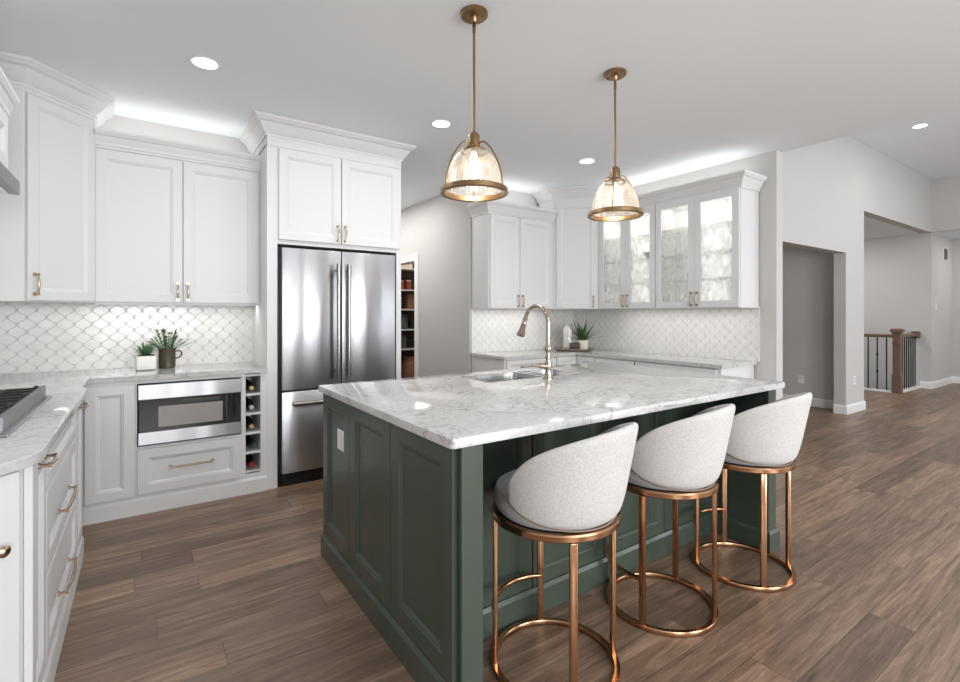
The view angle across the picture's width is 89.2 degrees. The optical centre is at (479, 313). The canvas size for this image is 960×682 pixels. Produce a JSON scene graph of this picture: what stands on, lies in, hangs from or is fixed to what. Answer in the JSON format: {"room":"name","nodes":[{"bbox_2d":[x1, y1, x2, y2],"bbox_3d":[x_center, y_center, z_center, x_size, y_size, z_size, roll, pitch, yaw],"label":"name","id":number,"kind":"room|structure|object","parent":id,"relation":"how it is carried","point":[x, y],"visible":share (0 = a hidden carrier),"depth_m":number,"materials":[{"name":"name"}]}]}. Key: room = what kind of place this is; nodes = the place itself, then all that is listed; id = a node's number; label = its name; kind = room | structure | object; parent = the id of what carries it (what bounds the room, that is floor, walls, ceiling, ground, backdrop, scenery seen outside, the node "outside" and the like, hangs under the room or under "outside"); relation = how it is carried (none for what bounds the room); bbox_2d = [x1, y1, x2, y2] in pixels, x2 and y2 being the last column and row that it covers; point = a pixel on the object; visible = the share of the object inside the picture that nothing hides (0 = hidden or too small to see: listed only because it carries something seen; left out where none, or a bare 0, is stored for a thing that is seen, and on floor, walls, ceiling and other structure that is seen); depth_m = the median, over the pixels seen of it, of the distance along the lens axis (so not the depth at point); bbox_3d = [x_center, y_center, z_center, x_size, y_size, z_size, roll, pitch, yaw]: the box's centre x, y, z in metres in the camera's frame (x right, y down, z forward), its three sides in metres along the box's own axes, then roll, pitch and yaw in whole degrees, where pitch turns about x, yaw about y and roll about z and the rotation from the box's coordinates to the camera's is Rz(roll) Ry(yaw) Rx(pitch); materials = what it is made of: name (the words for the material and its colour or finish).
{"room":"kitchen","nodes":[
{"label":"kitchen","id":0,"kind":"room"},
{"bbox_2d":[1,115,249,374],"bbox_3d":[-2.128,-0.072,3.988,2.810,2.745,0.120,0,0,-35],"label":"wall","id":1,"kind":"structure","parent":0,"point":[117,123],"depth_m":3.75,"materials":[{"name":"grey paint"}]},
{"bbox_2d":[0,50,114,303],"bbox_3d":[-2.748,-0.758,3.028,0.766,1.372,0.717,0,0,-38],"label":"upper cabinet","id":2,"kind":"object","parent":1,"relation":"attached to","point":[47,230],"visible":0.99,"depth_m":2.93,"materials":[{"name":"white paint"}]},
{"bbox_2d":[0,303,252,374],"bbox_3d":[-2.573,0.163,3.601,1.637,0.475,0.010,0,0,-35],"label":"wall tile","id":3,"kind":"structure","parent":1,"relation":"attached to","point":[34,337],"depth_m":3.52,"materials":[{"name":"white tile"}]},
{"bbox_2d":[94,127,260,305],"bbox_3d":[-2.214,-0.641,3.630,1.014,1.162,0.366,0,0,-35],"label":"upper cabinet","id":4,"kind":"object","parent":1,"relation":"attached to","point":[177,223],"visible":1,"depth_m":3.48,"materials":[{"name":"white paint"}]},
{"bbox_2d":[401,186,538,376],"bbox_3d":[-0.471,-0.072,7.328,1.620,2.745,3.580,0,0,-35],"label":"wall","id":5,"kind":"structure","parent":0,"point":[438,228],"depth_m":5.86,"materials":[{"name":"grey paint"}]},
{"bbox_2d":[401,253,418,376],"bbox_3d":[-1.057,0.255,6.823,0.118,2.090,1.003,0,0,-35],"label":"trim","id":6,"kind":"structure","parent":5,"relation":"attached to","point":[414,258],"depth_m":6.40,"materials":[{"name":"white paint"}]},
{"bbox_2d":[466,200,557,308],"bbox_3d":[0.373,-0.620,5.480,1.010,1.135,0.390,0,0,-35],"label":"upper cabinet","id":7,"kind":"object","parent":5,"relation":"attached to","point":[513,243],"visible":1,"depth_m":5.32,"materials":[{"name":"white paint"}]},
{"bbox_2d":[471,308,573,352],"bbox_3d":[0.561,0.185,5.859,1.600,0.500,0.012,0,0,-35],"label":"tile","id":8,"kind":"structure","parent":5,"relation":"attached to","point":[491,329],"depth_m":5.74,"materials":[{"name":"white tile"}]},
{"bbox_2d":[533,184,626,309],"bbox_3d":[1.134,-0.748,5.741,0.750,1.392,0.883,0,0,-34],"label":"upper cabinet","id":9,"kind":"object","parent":5,"relation":"attached to","point":[576,236],"visible":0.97,"depth_m":5.59,"materials":[{"name":"white paint"}]},
{"bbox_2d":[0,0,959,209],"bbox_3d":[0.111,-1.505,2.998,5.600,0.120,11.600,0,0,-35],"label":"ceiling","id":10,"kind":"structure","parent":0,"point":[706,83],"depth_m":2.92,"materials":[{"name":"paint"}]},
{"bbox_2d":[189,56,220,69],"bbox_3d":[-1.585,-1.442,2.808,0.160,0.005,0.160,0,0,-35],"label":"recessed light","id":11,"kind":"object","parent":10,"relation":"in","point":[202,62],"visible":1,"depth_m":2.81,"materials":[{"name":"white paint"}]},
{"bbox_2d":[192,58,217,68],"bbox_3d":[-1.585,-1.444,2.808,0.128,0.002,0.128,0,0,-35],"label":"diffuser","id":12,"kind":"object","parent":11,"relation":"attached to","point":[203,63],"depth_m":2.81,"materials":[{"name":"white plastic"}]},
{"bbox_2d":[431,120,451,127],"bbox_3d":[-0.295,-1.442,3.708,0.160,0.005,0.160,0,0,-35],"label":"recessed light","id":13,"kind":"object","parent":10,"relation":"in","point":[437,123],"visible":1,"depth_m":3.70,"materials":[{"name":"white paint"}]},
{"bbox_2d":[433,121,449,126],"bbox_3d":[-0.295,-1.444,3.708,0.128,0.002,0.128,0,0,-35],"label":"diffuser","id":14,"kind":"object","parent":13,"relation":"attached to","point":[435,123],"depth_m":3.72,"materials":[{"name":"white plastic"}]},
{"bbox_2d":[440,4,507,202],"bbox_3d":[-0.029,-1.006,2.341,0.328,0.879,0.328,0,0,-1],"label":"pendant lamp","id":15,"kind":"object","parent":10,"relation":"hanging from","point":[473,14],"visible":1,"depth_m":2.32,"materials":[{"name":"gold metal"}]},
{"bbox_2d":[578,158,595,163],"bbox_3d":[1.013,-1.442,4.612,0.160,0.005,0.160,0,0,-35],"label":"recessed light","id":16,"kind":"object","parent":10,"relation":"in","point":[587,160],"visible":1,"depth_m":4.62,"materials":[{"name":"white paint"}]},
{"bbox_2d":[580,159,593,162],"bbox_3d":[1.013,-1.444,4.612,0.128,0.002,0.128,0,0,-35],"label":"diffuser","id":17,"kind":"object","parent":16,"relation":"attached to","point":[582,160],"depth_m":4.62,"materials":[{"name":"white plastic"}]},
{"bbox_2d":[587,67,643,221],"bbox_3d":[0.811,-1.010,2.924,0.328,0.869,0.328,0,0,20],"label":"pendant lamp","id":18,"kind":"object","parent":10,"relation":"hanging from","point":[613,74],"visible":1,"depth_m":2.91,"materials":[{"name":"gold metal"}]},
{"bbox_2d":[54,383,959,681],"bbox_3d":[3.808,1.330,5.563,14.600,0.060,11.600,0,0,-35],"label":"floor","id":19,"kind":"structure","parent":0,"point":[241,588],"depth_m":2.26,"materials":[{"name":"brown wood"}]},
{"bbox_2d":[0,470,19,681],"bbox_3d":[-1.374,0.866,0.964,0.596,0.868,0.604,0,0,-35],"label":"base cabinet","id":20,"kind":"object","parent":19,"relation":"on","point":[10,482],"visible":0.98,"depth_m":1.34,"materials":[{"name":"white paint"}]},
{"bbox_2d":[20,403,88,681],"bbox_3d":[-1.945,0.866,1.846,0.644,0.868,1.460,0,0,-35],"label":"base cabinet","id":21,"kind":"object","parent":19,"relation":"on","point":[51,538],"visible":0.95,"depth_m":1.66,"materials":[{"name":"white paint"}]},
{"bbox_2d":[0,362,267,475],"bbox_3d":[-1.656,0.415,2.290,1.625,0.031,3.187,0,0,-35],"label":"countertop","id":22,"kind":"structure","parent":21,"relation":"on","point":[29,444],"depth_m":2.60,"materials":[{"name":"stone"}]},
{"bbox_2d":[0,385,51,437],"bbox_3d":[-1.990,0.367,1.808,0.500,0.064,0.920,0,0,-35],"label":"gas cooktop","id":23,"kind":"object","parent":22,"relation":"in","point":[16,405],"visible":1,"depth_m":1.91,"materials":[{"name":"silver metal"}]},
{"bbox_2d":[132,343,155,369],"bbox_3d":[-2.397,0.299,3.498,0.190,0.202,0.202,0,0,-39],"label":"potted succulent","id":24,"kind":"object","parent":22,"relation":"on","point":[146,360],"visible":0.99,"depth_m":3.46,"materials":[{"name":"white ceramic"}]},
{"bbox_2d":[135,355,155,369],"bbox_3d":[-2.402,0.350,3.500,0.116,0.098,0.116,0,0,-39],"label":"pot","id":25,"kind":"object","parent":24,"relation":"attached to","point":[142,362],"depth_m":3.46,"materials":[{"name":"white ceramic"}]},
{"bbox_2d":[145,328,191,367],"bbox_3d":[-2.300,0.253,3.621,0.320,0.292,0.268,0,0,-35],"label":"potted herb","id":26,"kind":"object","parent":22,"relation":"on","point":[167,357],"visible":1,"depth_m":3.57,"materials":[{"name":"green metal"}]},
{"bbox_2d":[158,348,175,367],"bbox_3d":[-2.317,0.329,3.607,0.114,0.142,0.114,0,0,-35],"label":"mug","id":27,"kind":"object","parent":26,"relation":"attached to","point":[166,356],"depth_m":3.57,"materials":[{"name":"brown ceramic"}]},
{"bbox_2d":[82,381,135,525],"bbox_3d":[-2.723,0.866,3.131,0.835,0.868,0.590,0,0,-35],"label":"base cabinet","id":28,"kind":"object","parent":19,"relation":"on","point":[109,419],"visible":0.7,"depth_m":3.06,"materials":[{"name":"white paint"}]},
{"bbox_2d":[136,374,243,515],"bbox_3d":[-2.108,0.866,3.535,0.636,0.868,0.628,0,0,-35],"label":"base cabinet","id":29,"kind":"object","parent":19,"relation":"on","point":[171,475],"visible":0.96,"depth_m":3.30,"materials":[{"name":"white paint"}]},
{"bbox_2d":[138,377,240,445],"bbox_3d":[-2.085,0.661,3.496,0.604,0.398,0.478,0,0,-35],"label":"microwave","id":30,"kind":"object","parent":29,"relation":"in","point":[175,411],"visible":0.99,"depth_m":3.29,"materials":[{"name":"silver metal"}]},
{"bbox_2d":[244,372,266,494],"bbox_3d":[-1.795,0.866,3.779,0.156,0.868,0.584,0,0,-35],"label":"wine rack","id":31,"kind":"object","parent":19,"relation":"on","point":[255,477],"visible":0.55,"depth_m":3.58,"materials":[{"name":"white paint"}]},
{"bbox_2d":[246,454,253,466],"bbox_3d":[-1.754,1.105,3.679,0.076,0.076,0.315,0,0,-35],"label":"wine bottle","id":32,"kind":"object","parent":31,"relation":"in","point":[249,459],"visible":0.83,"depth_m":3.63,"materials":[{"name":"black glass"}]},
{"bbox_2d":[246,415,253,428],"bbox_3d":[-1.754,0.824,3.679,0.076,0.076,0.315,0,0,-35],"label":"wine bottle","id":33,"kind":"object","parent":31,"relation":"in","point":[249,422],"visible":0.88,"depth_m":3.63,"materials":[{"name":"black glass"}]},
{"bbox_2d":[246,435,253,447],"bbox_3d":[-1.754,0.964,3.679,0.076,0.076,0.315,0,0,-35],"label":"wine bottle","id":34,"kind":"object","parent":31,"relation":"in","point":[249,440],"visible":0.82,"depth_m":3.63,"materials":[{"name":"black glass"}]},
{"bbox_2d":[246,397,253,408],"bbox_3d":[-1.754,0.683,3.679,0.076,0.076,0.315,0,0,-35],"label":"wine bottle","id":35,"kind":"object","parent":31,"relation":"in","point":[249,403],"visible":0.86,"depth_m":3.63,"materials":[{"name":"black glass"}]},
{"bbox_2d":[246,379,253,390],"bbox_3d":[-1.754,0.542,3.679,0.076,0.076,0.315,0,0,-35],"label":"wine bottle","id":36,"kind":"object","parent":31,"relation":"in","point":[249,385],"visible":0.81,"depth_m":3.63,"materials":[{"name":"black glass"}]},
{"bbox_2d":[240,110,415,489],"bbox_3d":[-1.264,-0.072,4.099,1.279,2.744,0.673,0,0,-35],"label":"tall cabinet","id":37,"kind":"object","parent":19,"relation":"on","point":[322,187],"visible":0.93,"depth_m":3.79,"materials":[{"name":"white paint"}]},
{"bbox_2d":[277,247,394,486],"bbox_3d":[-1.244,0.400,4.096,0.942,1.800,0.652,0,0,-35],"label":"refrigerator","id":38,"kind":"object","parent":19,"relation":"on","point":[336,309],"visible":0.59,"depth_m":3.78,"materials":[{"name":"silver metal"}]},
{"bbox_2d":[401,263,413,362],"bbox_3d":[-0.865,0.100,7.843,1.350,2.400,0.315,0,0,-35],"label":"pantry shelving","id":39,"kind":"object","parent":19,"relation":"on","point":[406,273],"visible":0.02,"depth_m":7.79,"materials":[{"name":"white paint"}]},
{"bbox_2d":[401,335,406,348],"bbox_3d":[-1.245,0.439,7.558,0.160,0.200,0.160,0,0,-35],"label":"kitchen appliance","id":40,"kind":"object","parent":39,"relation":"on","point":[403,337],"visible":0.48,"depth_m":7.52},
{"bbox_2d":[401,315,407,328],"bbox_3d":[-1.212,0.127,7.581,0.180,0.224,0.180,0,0,-35],"label":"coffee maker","id":41,"kind":"object","parent":39,"relation":"on","point":[404,319],"visible":0.63,"depth_m":7.50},
{"bbox_2d":[401,264,411,267],"bbox_3d":[-1.179,-0.751,7.604,0.200,0.100,0.160,0,0,-35],"label":"food box","id":42,"kind":"object","parent":39,"relation":"on","point":[407,265],"visible":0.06,"depth_m":7.55,"materials":[{"name":"beige cardboard"}]},
{"bbox_2d":[403,294,413,308],"bbox_3d":[-1.106,-0.191,7.655,0.140,0.240,0.160,0,0,-35],"label":"food box","id":43,"kind":"object","parent":39,"relation":"on","point":[408,299],"visible":0.84,"depth_m":7.59,"materials":[{"name":"brown cardboard"}]},
{"bbox_2d":[405,280,411,289],"bbox_3d":[-1.126,-0.448,7.641,0.110,0.154,0.110,0,0,-35],"label":"jar","id":44,"kind":"object","parent":39,"relation":"on","point":[408,284],"visible":0.93,"depth_m":7.59,"materials":[{"name":"red glass"}]},
{"bbox_2d":[407,337,413,347],"bbox_3d":[-1.114,0.452,7.649,0.140,0.174,0.140,0,0,-35],"label":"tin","id":45,"kind":"object","parent":39,"relation":"on","point":[410,341],"visible":0.75,"depth_m":7.59,"materials":[{"name":"black metal"}]},
{"bbox_2d":[408,320,413,328],"bbox_3d":[-1.073,0.172,7.678,0.120,0.134,0.120,0,0,-35],"label":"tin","id":46,"kind":"object","parent":39,"relation":"on","point":[411,322],"visible":0.69,"depth_m":7.63,"materials":[{"name":"black metal"}]},
{"bbox_2d":[401,356,413,377],"bbox_3d":[-1.089,0.987,7.667,0.300,0.624,0.300,0,0,-35],"label":"wicker basket","id":47,"kind":"object","parent":19,"relation":"on","point":[407,366],"visible":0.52,"depth_m":7.54,"materials":[{"name":"brown wicker"}]},
{"bbox_2d":[472,355,576,371],"bbox_3d":[0.515,0.882,5.424,1.030,0.836,0.643,0,0,-35],"label":"base cabinet","id":48,"kind":"object","parent":19,"relation":"on","point":[479,364],"visible":0.24,"depth_m":5.15,"materials":[{"name":"white paint"}]},
{"bbox_2d":[321,389,779,681],"bbox_3d":[0.401,0.859,2.661,2.108,0.883,1.380,0,0,-35],"label":"kitchen island","id":49,"kind":"object","parent":19,"relation":"on","point":[407,533],"visible":0.43,"depth_m":2.02,"materials":[{"name":"green paint"}]},
{"bbox_2d":[337,428,343,451],"bbox_3d":[-0.681,0.628,2.402,0.009,0.100,0.132,0,0,-35],"label":"electrical outlet","id":50,"kind":"object","parent":49,"relation":"attached to","point":[340,434],"visible":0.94,"depth_m":2.41,"materials":[{"name":"white plastic"}]},
{"bbox_2d":[318,362,784,448],"bbox_3d":[0.425,0.401,2.685,2.205,0.031,1.384,0,0,-35],"label":"island countertop","id":51,"kind":"structure","parent":49,"relation":"on","point":[451,411],"depth_m":2.22,"materials":[{"name":"stone"}]},
{"bbox_2d":[462,369,581,382],"bbox_3d":[0.269,0.478,3.065,0.746,0.184,0.313,0,0,-35],"label":"sink","id":52,"kind":"object","parent":51,"relation":"in","point":[498,377],"visible":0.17,"depth_m":3.17,"materials":[{"name":"metal"}]},
{"bbox_2d":[517,304,552,378],"bbox_3d":[0.289,0.163,2.969,0.171,0.445,0.309,0,0,-35],"label":"kitchen faucet","id":53,"kind":"object","parent":51,"relation":"on","point":[547,365],"visible":1,"depth_m":2.89,"materials":[{"name":"silver metal"}]},
{"bbox_2d":[491,422,637,681],"bbox_3d":[0.304,0.837,1.796,0.520,0.926,0.539,0,0,-35],"label":"bar stool","id":54,"kind":"object","parent":19,"relation":"on","point":[571,494],"visible":1,"depth_m":1.59,"materials":[{"name":"white fabric"}]},
{"bbox_2d":[576,355,753,378],"bbox_3d":[1.605,0.882,5.194,0.614,0.836,2.255,0,0,-35],"label":"base cabinet","id":55,"kind":"object","parent":19,"relation":"on","point":[743,371],"visible":0.04,"depth_m":4.44,"materials":[{"name":"white paint"}]},
{"bbox_2d":[471,348,756,368],"bbox_3d":[1.205,0.448,4.905,1.602,0.031,2.287,0,0,-35],"label":"countertop","id":56,"kind":"structure","parent":55,"relation":"on","point":[720,363],"depth_m":4.99,"materials":[{"name":"stone"}]},
{"bbox_2d":[554,347,593,350],"bbox_3d":[1.106,0.418,5.757,0.464,0.026,0.464,0,0,-35],"label":"serving tray","id":57,"kind":"object","parent":56,"relation":"on","point":[556,348],"visible":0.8,"depth_m":5.58,"materials":[{"name":"brown wood"}]},
{"bbox_2d":[563,322,572,348],"bbox_3d":[1.046,0.259,5.777,0.130,0.323,0.130,0,0,-35],"label":"bottle","id":58,"kind":"object","parent":57,"relation":"on","point":[567,330],"visible":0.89,"depth_m":5.74,"materials":[{"name":"clear glass"}]},
{"bbox_2d":[564,327,571,347],"bbox_3d":[1.046,0.278,5.777,0.100,0.254,0.100,0,0,-35],"label":"pillar candle","id":59,"kind":"object","parent":58,"relation":"on","point":[567,330],"depth_m":5.73,"materials":[{"name":"white wax"}]},
{"bbox_2d":[570,342,579,348],"bbox_3d":[1.101,0.378,5.642,0.110,0.085,0.060,0,0,-10],"label":"box","id":60,"kind":"object","parent":57,"relation":"on","point":[575,345],"visible":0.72,"depth_m":5.61,"materials":[{"name":"grey"}]},
{"bbox_2d":[576,340,588,348],"bbox_3d":[1.211,0.366,5.767,0.152,0.108,0.152,0,0,-35],"label":"pot","id":61,"kind":"object","parent":57,"relation":"on","point":[583,343],"depth_m":5.70,"materials":[{"name":"beige ceramic"}]},
{"bbox_2d":[566,318,603,348],"bbox_3d":[1.208,0.230,5.747,0.533,0.380,0.532,0,0,-35],"label":"aloe","id":62,"kind":"object","parent":57,"relation":"on","point":[581,333],"visible":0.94,"depth_m":5.70,"materials":[{"name":"green plant"}]},
{"bbox_2d":[605,404,734,637],"bbox_3d":[0.834,0.837,2.163,0.521,0.926,0.535,0,0,-35],"label":"bar stool","id":63,"kind":"object","parent":19,"relation":"on","point":[683,459],"visible":0.94,"depth_m":1.97,"materials":[{"name":"white fabric"}]},
{"bbox_2d":[691,392,811,592],"bbox_3d":[1.368,0.837,2.481,0.522,0.926,0.540,0,0,-35],"label":"bar stool","id":64,"kind":"object","parent":19,"relation":"on","point":[766,439],"visible":0.87,"depth_m":2.27,"materials":[{"name":"white fabric"}]},
{"bbox_2d":[864,328,919,393],"bbox_3d":[6.284,0.772,9.618,1.108,1.055,3.478,0,0,-35],"label":"stair railing","id":65,"kind":"object","parent":19,"relation":"on","point":[897,335],"visible":0.46,"depth_m":8.17,"materials":[{"name":"brown wood"}]},
{"bbox_2d":[616,103,959,399],"bbox_3d":[2.493,-0.505,4.577,0.115,3.610,11.480,0,0,-35],"label":"wall","id":66,"kind":"structure","parent":0,"point":[769,164],"depth_m":4.35,"materials":[{"name":"grey paint"}]},
{"bbox_2d":[596,192,660,308],"bbox_3d":[1.671,-0.637,5.295,0.393,1.170,0.736,0,0,-35],"label":"upper cabinet","id":67,"kind":"object","parent":66,"relation":"attached to","point":[627,278],"visible":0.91,"depth_m":5.42,"materials":[{"name":"white paint"}]},
{"bbox_2d":[574,306,759,361],"bbox_3d":[1.874,0.185,5.358,0.012,0.500,2.308,0,0,-35],"label":"wall tile","id":68,"kind":"structure","parent":66,"relation":"attached to","point":[724,333],"depth_m":5.07,"materials":[{"name":"white tile"}]},
{"bbox_2d":[652,169,766,308],"bbox_3d":[2.144,-0.637,4.614,0.393,1.170,0.918,0,0,-35],"label":"upper cabinet","id":69,"kind":"object","parent":66,"relation":"attached to","point":[707,230],"visible":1,"depth_m":4.61,"materials":[{"name":"white paint"}]},
{"bbox_2d":[783,245,833,399],"bbox_3d":[2.568,-0.050,7.319,3.135,2.700,3.900,0,0,-35],"label":"wall","id":70,"kind":"structure","parent":0,"point":[808,275],"depth_m":6.87,"materials":[{"name":"grey paint"}]},
{"bbox_2d":[798,375,803,383],"bbox_3d":[4.584,0.940,6.953,0.009,0.116,0.072,0,0,-35],"label":"electrical outlet","id":71,"kind":"object","parent":70,"relation":"attached to","point":[800,377],"visible":1,"depth_m":6.95,"materials":[{"name":"white plastic"}]},
{"bbox_2d":[783,394,833,408],"bbox_3d":[3.812,1.241,8.061,0.016,0.118,3.700,0,0,-35],"label":"baseboard","id":72,"kind":"structure","parent":70,"relation":"attached to","point":[823,403],"depth_m":6.73,"materials":[{"name":"white paint"}]},
{"bbox_2d":[833,400,865,414],"bbox_3d":[4.934,1.241,6.496,0.658,0.118,0.150,0,0,-35],"label":"baseboard","id":73,"kind":"structure","parent":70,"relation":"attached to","point":[859,406],"depth_m":6.35,"materials":[{"name":"white paint"}]},
{"bbox_2d":[783,136,951,404],"bbox_3d":[5.670,-0.505,7.016,7.885,3.610,0.134,0,0,-35],"label":"wall","id":74,"kind":"structure","parent":0,"point":[829,187],"depth_m":6.45,"materials":[{"name":"grey paint"}]},
{"bbox_2d":[943,247,947,261],"bbox_3d":[8.499,-1.080,8.889,0.300,0.240,0.012,0,0,-35],"label":"air vent","id":75,"kind":"object","parent":74,"relation":"in","point":[945,250],"visible":1,"depth_m":8.87,"materials":[{"name":"white paint"}]},
{"bbox_2d":[864,234,920,389],"bbox_3d":[5.274,1.250,9.196,3.450,5.300,3.900,0,0,-35],"label":"wall","id":76,"kind":"structure","parent":0,"point":[892,265],"depth_m":8.89,"materials":[{"name":"grey paint"}]},
{"bbox_2d":[920,376,959,388],"bbox_3d":[9.902,1.241,6.516,1.332,0.118,5.820,0,0,-35],"label":"baseboard","id":77,"kind":"structure","parent":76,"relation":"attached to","point":[935,384],"depth_m":8.63,"materials":[{"name":"white paint"}]},
{"bbox_2d":[849,108,959,178],"bbox_3d":[6.775,-2.360,4.225,6.750,0.100,6.020,0,0,-35],"label":"ceiling","id":78,"kind":"structure","parent":0,"point":[932,151],"depth_m":6.58,"materials":[{"name":"paint"}]},
{"bbox_2d":[911,124,928,128],"bbox_3d":[5.418,-2.308,5.998,0.160,0.005,0.160,0,0,-35],"label":"recessed light","id":79,"kind":"object","parent":78,"relation":"in","point":[919,125],"visible":1,"depth_m":6.01,"materials":[{"name":"white paint"}]},
{"bbox_2d":[913,124,926,127],"bbox_3d":[5.418,-2.308,5.998,0.128,0.002,0.128,0,0,-35],"label":"diffuser","id":80,"kind":"object","parent":79,"relation":"attached to","point":[920,125],"depth_m":6.00,"materials":[{"name":"white plastic"}]},
{"bbox_2d":[864,216,959,238],"bbox_3d":[6.641,-1.450,6.493,8.885,0.100,9.900,0,0,-35],"label":"ceiling","id":81,"kind":"structure","parent":0,"point":[873,228],"depth_m":8.30,"materials":[{"name":"paint"}]},
{"bbox_2d":[931,174,959,232],"bbox_3d":[9.448,-1.855,5.986,0.050,0.910,5.866,0,0,-35],"label":"wall","id":82,"kind":"structure","parent":0,"point":[945,191],"depth_m":8.23,"materials":[{"name":"grey paint"}]},
{"bbox_2d":[952,238,959,376],"bbox_3d":[10.584,-0.050,6.774,0.084,2.700,5.866,0,0,-35],"label":"wall","id":83,"kind":"structure","parent":0,"point":[955,242],"depth_m":9.11,"materials":[{"name":"grey paint"}]},
{"bbox_3d":[-2.140,-0.073,1.436,0.120,2.745,11.600,0,0,-35],"label":"wall","id":84,"kind":"structure","parent":0,"visible":0},
{"bbox_2d":[0,67,19,194],"bbox_3d":[-2.043,-0.994,1.772,0.403,0.900,0.920,0,0,-35],"label":"range hood","id":85,"kind":"object","parent":84,"relation":"attached to","point":[9,184],"visible":1,"depth_m":2.12,"materials":[{"name":"wood"}]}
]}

